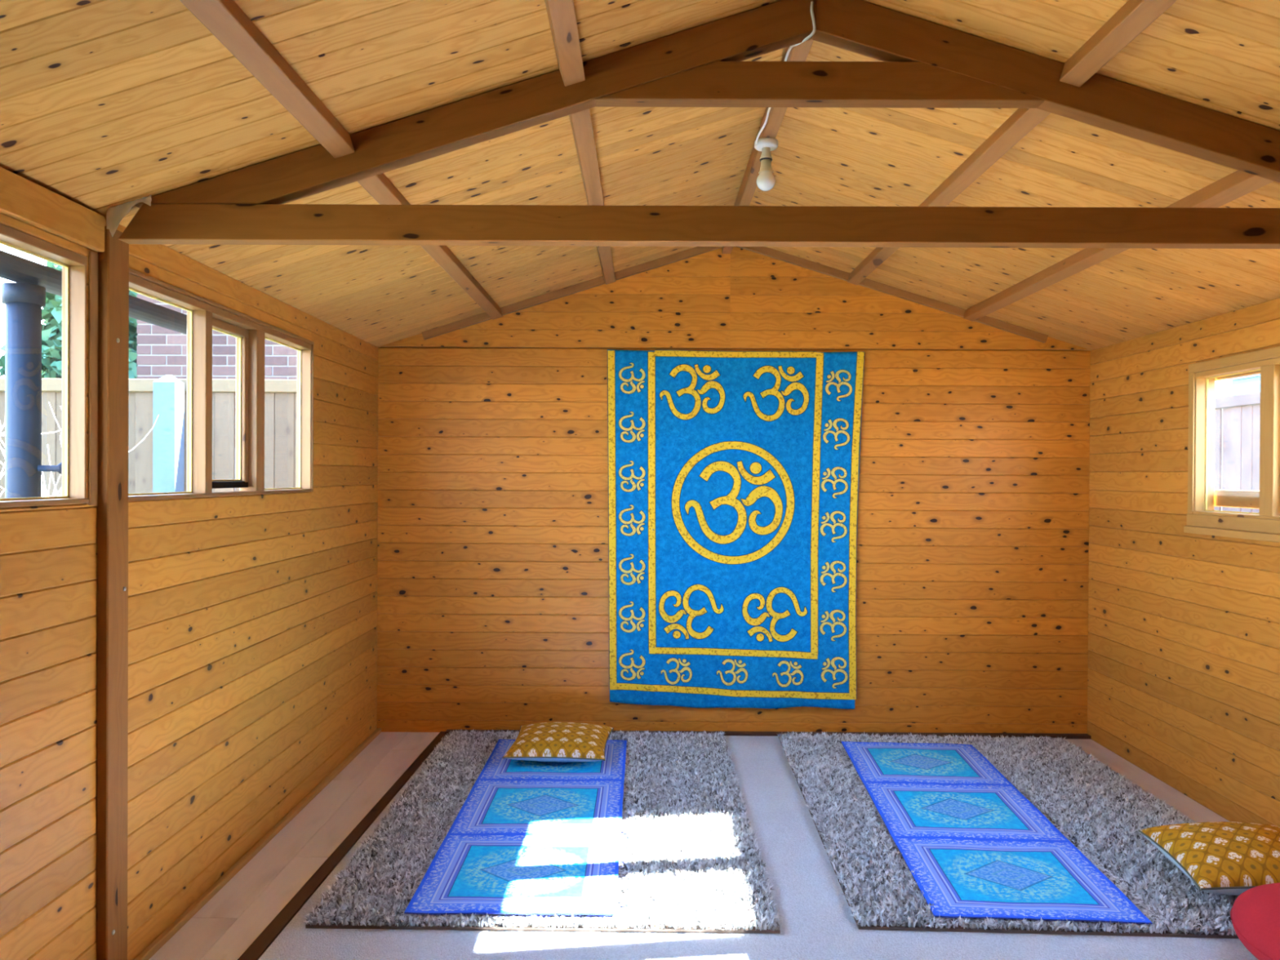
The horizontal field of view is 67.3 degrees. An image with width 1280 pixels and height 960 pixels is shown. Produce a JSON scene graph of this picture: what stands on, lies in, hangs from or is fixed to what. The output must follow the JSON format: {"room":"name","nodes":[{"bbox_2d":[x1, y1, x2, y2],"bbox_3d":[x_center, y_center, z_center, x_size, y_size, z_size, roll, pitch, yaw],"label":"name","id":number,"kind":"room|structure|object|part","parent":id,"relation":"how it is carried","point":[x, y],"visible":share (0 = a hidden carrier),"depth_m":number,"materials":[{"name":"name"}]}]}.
{"room":"yoga meditation room","nodes":[
{"label":"yoga meditation room","id":0,"kind":"room"},
{"bbox_2d":[0,212,377,959],"bbox_3d":[-1.331,0.316,1.268,0.042,1.900,7.020,0,0,0],"label":"wall","id":1,"kind":"structure","parent":0,"point":[252,619],"depth_m":2.79,"materials":[{"name":"brown wood"}]},
{"bbox_2d":[0,223,88,507],"bbox_3d":[-1.332,-0.230,1.409,0.062,0.580,1.708,0,0,0],"label":"window","id":2,"kind":"structure","parent":1,"relation":"in","point":[73,264],"depth_m":2.26,"materials":[{"name":"brown wood"}]},
{"bbox_3d":[-1.333,0.054,1.411,0.062,0.012,1.708,0,0,0],"label":"sill","id":3,"kind":"part","parent":2,"relation":"part of","materials":[{"name":"brown wood"}]},
{"bbox_2d":[0,166,104,252],"bbox_3d":[-1.302,-0.576,0.057,0.020,0.087,4.487,0,0,0],"label":"trim","id":4,"kind":"structure","parent":1,"relation":"attached to","point":[22,199],"depth_m":2.09,"materials":[{"name":"brown wood"}]},
{"bbox_2d":[88,250,97,505],"bbox_3d":[-1.299,-0.240,2.285,0.006,0.600,0.034,0,0,0],"label":"trim","id":5,"kind":"structure","parent":1,"relation":"attached to","point":[93,257],"depth_m":2.28,"materials":[{"name":"brown wood"}]},
{"bbox_2d":[128,267,314,501],"bbox_3d":[-1.324,-0.246,3.099,0.063,0.592,1.401,0,0,0],"label":"window","id":6,"kind":"structure","parent":1,"relation":"in","point":[202,317],"depth_m":3.19,"materials":[{"name":"brown wood"}]},
{"bbox_3d":[-1.325,0.044,3.100,0.062,0.012,1.377,0,0,0],"label":"sill","id":7,"kind":"part","parent":6,"relation":"part of","materials":[{"name":"brown wood"}]},
{"bbox_3d":[-1.294,-0.536,3.097,0.006,0.012,1.401,0,0,0],"label":"casing","id":8,"kind":"part","parent":6,"relation":"part of","materials":[{"name":"brown wood"}]},
{"bbox_3d":[-1.341,0.015,3.084,0.032,0.022,0.329,0,0,0],"label":"sash","id":9,"kind":"part","parent":6,"relation":"part of","materials":[{"name":"black metal"}]},
{"bbox_3d":[-1.338,-0.491,3.082,0.032,0.027,0.329,0,0,0],"label":"sash","id":10,"kind":"part","parent":6,"relation":"part of","materials":[{"name":"brown wood"}]},
{"bbox_3d":[-1.339,-0.236,3.234,0.032,0.486,0.027,0,0,0],"label":"sash","id":11,"kind":"part","parent":6,"relation":"part of","materials":[{"name":"brown wood"}]},
{"bbox_3d":[-1.292,-0.244,3.793,0.006,0.580,0.012,0,0,0],"label":"casing","id":12,"kind":"part","parent":6,"relation":"part of","materials":[{"name":"brown wood"}]},
{"bbox_2d":[133,728,381,959],"bbox_3d":[-1.292,1.246,3.576,0.021,0.031,2.334,0,0,0],"label":"baseboard","id":13,"kind":"structure","parent":1,"relation":"attached to","point":[192,910],"depth_m":3.11,"materials":[{"name":"brown wood"}]},
{"bbox_2d":[0,0,1279,351],"bbox_3d":[0.444,-0.910,1.258,3.776,0.621,7.230,0,0,0],"label":"ceiling","id":14,"kind":"structure","parent":0,"point":[104,104],"depth_m":2.60,"materials":[{"name":"brown wood"}]},
{"bbox_2d":[118,0,1279,248],"bbox_3d":[0.449,-0.870,2.318,3.394,0.606,0.055,0,0,0],"label":"roof truss","id":15,"kind":"object","parent":14,"relation":"attached to","point":[923,64],"visible":0.98,"depth_m":2.29,"materials":[{"name":"brown wood"}]},
{"bbox_2d":[106,195,151,236],"bbox_3d":[-1.216,-0.627,2.286,0.105,0.103,0.015,0,0,0],"label":"bracket","id":16,"kind":"object","parent":15,"relation":"attached to","point":[114,215],"visible":1,"depth_m":2.29,"materials":[{"name":"brown wood"}]},
{"bbox_2d":[754,137,777,191],"bbox_3d":[0.407,-1.014,3.106,0.076,0.158,0.076,0,0,0],"label":"bulb","id":17,"kind":"object","parent":14,"relation":"attached to","point":[766,180],"visible":1,"depth_m":3.09,"materials":[{"name":"white glass"}]},
{"bbox_3d":[0.407,-0.964,3.107,0.061,0.059,0.061,0,0,0],"label":"bulb globe","id":18,"kind":"part","parent":17,"relation":"part of","materials":[{"name":"white glass"}]},
{"bbox_3d":[0.407,-1.082,3.106,0.076,0.022,0.076,0,0,0],"label":"plate","id":19,"kind":"part","parent":17,"relation":"part of","materials":[{"name":"white plastic"}]},
{"bbox_2d":[755,1,816,143],"bbox_3d":[0.386,-1.101,2.685,0.030,0.076,0.810,0,0,-3],"label":"cable","id":20,"kind":"object","parent":14,"relation":"attached to","point":[811,34],"visible":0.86,"depth_m":2.38,"materials":[{"name":"white plastic"}]},
{"bbox_2d":[148,732,1230,959],"bbox_3d":[0.432,1.303,1.265,3.576,0.064,7.020,0,0,0],"label":"floor","id":21,"kind":"structure","parent":0,"point":[231,921],"depth_m":3.36,"materials":[{"name":"laminate"}]},
{"bbox_2d":[96,226,128,959],"bbox_3d":[-1.289,0.330,2.355,0.032,1.876,0.093,0,0,0],"label":"timber post","id":22,"kind":"object","parent":21,"relation":"on","point":[112,764],"visible":0.98,"depth_m":2.33,"materials":[{"name":"brown wood"}]},
{"bbox_2d":[237,731,445,959],"bbox_3d":[-1.050,1.268,1.277,0.077,0.017,6.933,0,0,2],"label":"trim","id":23,"kind":"structure","parent":21,"relation":"on","point":[255,951],"depth_m":3.09,"materials":[{"name":"brown wood"}]},
{"bbox_2d":[257,734,1258,959],"bbox_3d":[0.458,1.276,1.257,3.113,0.017,6.863,0,0,0],"label":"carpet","id":24,"kind":"object","parent":21,"relation":"on","point":[816,922],"visible":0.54,"depth_m":2.64,"materials":[{"name":"grey carpet"}]},
{"bbox_2d":[301,728,780,933],"bbox_3d":[-0.267,1.229,3.666,1.364,0.040,2.029,0,0,0],"label":"shag rug","id":25,"kind":"object","parent":24,"relation":"on","point":[690,861],"visible":0.73,"depth_m":3.18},
{"bbox_2d":[404,738,626,915],"bbox_3d":[-0.365,1.225,3.617,0.600,0.008,1.780,0,0,0],"label":"yoga mat","id":26,"kind":"object","parent":25,"relation":"on","point":[528,837],"visible":0.84,"depth_m":3.24,"materials":[{"name":"fabric"}]},
{"bbox_2d":[502,722,613,761],"bbox_3d":[-0.350,1.150,4.243,0.435,0.116,0.425,0,0,3],"label":"floor cushion","id":27,"kind":"object","parent":26,"relation":"on","point":[542,741],"visible":1,"depth_m":4.12,"materials":[{"name":"yellow fabric"}]},
{"bbox_3d":[-0.350,1.182,4.245,0.430,0.048,0.420,0,3,3],"label":"panel","id":28,"kind":"part","parent":27,"relation":"part of","materials":[{"name":"fabric"}]},
{"bbox_2d":[777,731,1239,938],"bbox_3d":[1.325,1.237,3.651,1.463,0.040,2.049,0,0,0],"label":"shag rug","id":29,"kind":"object","parent":24,"relation":"on","point":[1101,812],"visible":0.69,"depth_m":3.36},
{"bbox_2d":[840,741,1152,924],"bbox_3d":[1.188,1.233,3.597,0.600,0.008,1.780,0,0,3],"label":"yoga mat","id":30,"kind":"object","parent":29,"relation":"on","point":[975,846],"visible":1,"depth_m":3.27,"materials":[{"name":"fabric"}]},
{"bbox_2d":[1137,821,1279,895],"bbox_3d":[1.853,1.153,2.942,0.465,0.152,0.405,0,0,4],"label":"floor cushion","id":31,"kind":"object","parent":29,"relation":"on","point":[1218,857],"visible":0.9,"depth_m":2.87,"materials":[{"name":"yellow fabric"}]},
{"bbox_3d":[1.855,1.192,2.944,0.460,0.069,0.400,-2,3,4],"label":"panel","id":32,"kind":"part","parent":31,"relation":"part of","materials":[{"name":"fabric"}]},
{"bbox_2d":[1230,882,1279,959],"bbox_3d":[1.796,1.160,2.438,0.518,0.196,0.492,0,0,0],"label":"floor cushion","id":33,"kind":"object","parent":24,"relation":"on","point":[1255,914],"visible":1,"depth_m":2.45,"materials":[{"name":"red fabric"}]},
{"bbox_3d":[1.796,1.216,2.438,0.500,0.086,0.460,0,0,20],"label":"panel","id":34,"kind":"part","parent":33,"relation":"part of","materials":[{"name":"red fabric"}]},
{"bbox_2d":[375,246,1090,733],"bbox_3d":[0.457,0.027,4.745,3.576,2.455,0.050,0,0,0],"label":"wall","id":35,"kind":"structure","parent":0,"point":[972,557],"depth_m":4.73,"materials":[{"name":"brown wood"}]},
{"bbox_2d":[607,349,864,709],"bbox_3d":[0.465,0.241,4.703,1.261,1.754,0.026,0,0,0],"label":"tapestry","id":36,"kind":"object","parent":35,"relation":"attached to","point":[733,476],"visible":1,"depth_m":4.71,"materials":[{"name":"blue fabric"}]},
{"bbox_2d":[444,728,1091,739],"bbox_3d":[0.622,1.251,4.711,3.147,0.027,0.044,0,0,0],"label":"trim","id":37,"kind":"structure","parent":35,"relation":"attached to","point":[1068,735],"depth_m":4.71,"materials":[{"name":"brown wood"}]},
{"bbox_2d":[1087,297,1279,826],"bbox_3d":[2.207,0.334,1.251,0.042,1.900,7.020,0,0,0],"label":"wall","id":38,"kind":"structure","parent":0,"point":[1184,665],"depth_m":3.95,"materials":[{"name":"brown wood"}]},
{"bbox_2d":[1183,346,1279,542],"bbox_3d":[2.242,-0.121,3.132,0.126,0.672,1.512,0,0,0],"label":"window","id":39,"kind":"structure","parent":38,"relation":"in","point":[1201,512],"depth_m":3.60,"materials":[{"name":"beige wood"}]},
{"bbox_3d":[2.197,-0.146,3.831,0.008,0.560,0.036,0,0,0],"label":"casing","id":40,"kind":"part","parent":39,"relation":"part of","materials":[{"name":"brown wood"}]},
{"bbox_3d":[2.191,0.162,3.118,0.010,0.048,1.467,0,0,0],"label":"casing","id":41,"kind":"part","parent":39,"relation":"part of","materials":[{"name":"brown wood"}]},
{"bbox_3d":[2.195,-0.440,3.114,0.008,0.036,1.467,0,0,0],"label":"casing","id":42,"kind":"part","parent":39,"relation":"part of","materials":[{"name":"brown wood"}]},
{"bbox_3d":[2.230,0.133,3.117,0.081,0.012,1.395,0,0,0],"label":"sill","id":43,"kind":"part","parent":39,"relation":"part of","materials":[{"name":"brown wood"}]},
{"label":"outside","id":44,"kind":"structure","parent":0,"visible":0},
{"bbox_3d":[0.030,1.462,7.509,60.000,0.250,65.000,0,0,0],"label":"ground","id":45,"kind":"structure","parent":44,"visible":0},
{"bbox_2d":[0,260,137,378],"bbox_3d":[-5.096,-0.511,9.037,1.518,3.628,1.706,0,0,0],"label":"evergreen tree","id":46,"kind":"object","parent":45,"relation":"on","point":[51,313],"visible":0.04,"depth_m":8.59,"materials":[{"name":"green plant"}]},
{"bbox_2d":[0,401,159,497],"bbox_3d":[-2.735,0.331,4.098,1.709,2.031,1.984,0,0,7],"label":"bare shrub","id":47,"kind":"object","parent":45,"relation":"on","point":[44,488],"visible":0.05,"depth_m":3.96,"materials":[{"name":"grey plant"}]},
{"bbox_2d":[0,249,186,497],"bbox_3d":[-1.506,0.424,1.020,0.152,1.885,4.420,0,0,0],"label":"rain gutter","id":48,"kind":"object","parent":45,"relation":"on","point":[24,299],"visible":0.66,"depth_m":2.34,"materials":[{"name":"plastic"}]},
{"bbox_2d":[1,282,45,307],"bbox_3d":[-1.516,-0.454,2.365,0.092,0.045,0.092,0,0,0],"label":"socket","id":49,"kind":"object","parent":48,"relation":"attached to","point":[14,295],"depth_m":2.33,"materials":[{"name":"plastic"}]},
{"bbox_2d":[0,377,297,498],"bbox_3d":[-3.424,0.363,5.639,4.900,1.912,0.060,0,0,0],"label":"fence","id":50,"kind":"object","parent":45,"relation":"on","point":[280,395],"visible":0.12,"depth_m":5.62,"materials":[{"name":"brown wood"}]},
{"bbox_3d":[-3.419,-0.556,5.634,4.900,0.075,0.060,0,0,0],"label":"cap rail","id":51,"kind":"part","parent":50,"relation":"part of","materials":[{"name":"beige wood"}]},
{"bbox_2d":[152,374,184,493],"bbox_3d":[-2.702,0.361,5.511,0.125,1.925,0.110,0,0,0],"label":"concrete post","id":52,"kind":"object","parent":45,"relation":"on","point":[168,430],"visible":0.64,"depth_m":5.45,"materials":[{"name":"concrete"}]},
{"bbox_2d":[136,293,297,436],"bbox_3d":[-2.423,-0.683,8.659,2.640,4.000,3.000,0,0,0],"label":"brick house","id":53,"kind":"structure","parent":45,"relation":"on","point":[161,351],"depth_m":7.16,"materials":[{"name":"brown brick"}]},
{"bbox_2d":[1213,391,1260,512],"bbox_3d":[3.985,0.389,7.482,0.060,1.918,13.000,0,0,0],"label":"fence","id":54,"kind":"object","parent":45,"relation":"on","point":[1237,455],"visible":0.02,"depth_m":6.38,"materials":[{"name":"grey wood"}]},
{"bbox_3d":[3.990,-0.533,7.477,0.060,0.075,13.000,0,0,0],"label":"cap rail","id":55,"kind":"part","parent":54,"relation":"part of","materials":[{"name":"grey wood"}]},
{"bbox_2d":[1214,373,1260,511],"bbox_3d":[11.034,-0.953,15.690,5.500,4.600,6.900,0,0,0],"label":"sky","id":56,"kind":"structure","parent":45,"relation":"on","point":[1250,384],"depth_m":13.55,"materials":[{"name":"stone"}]}
]}

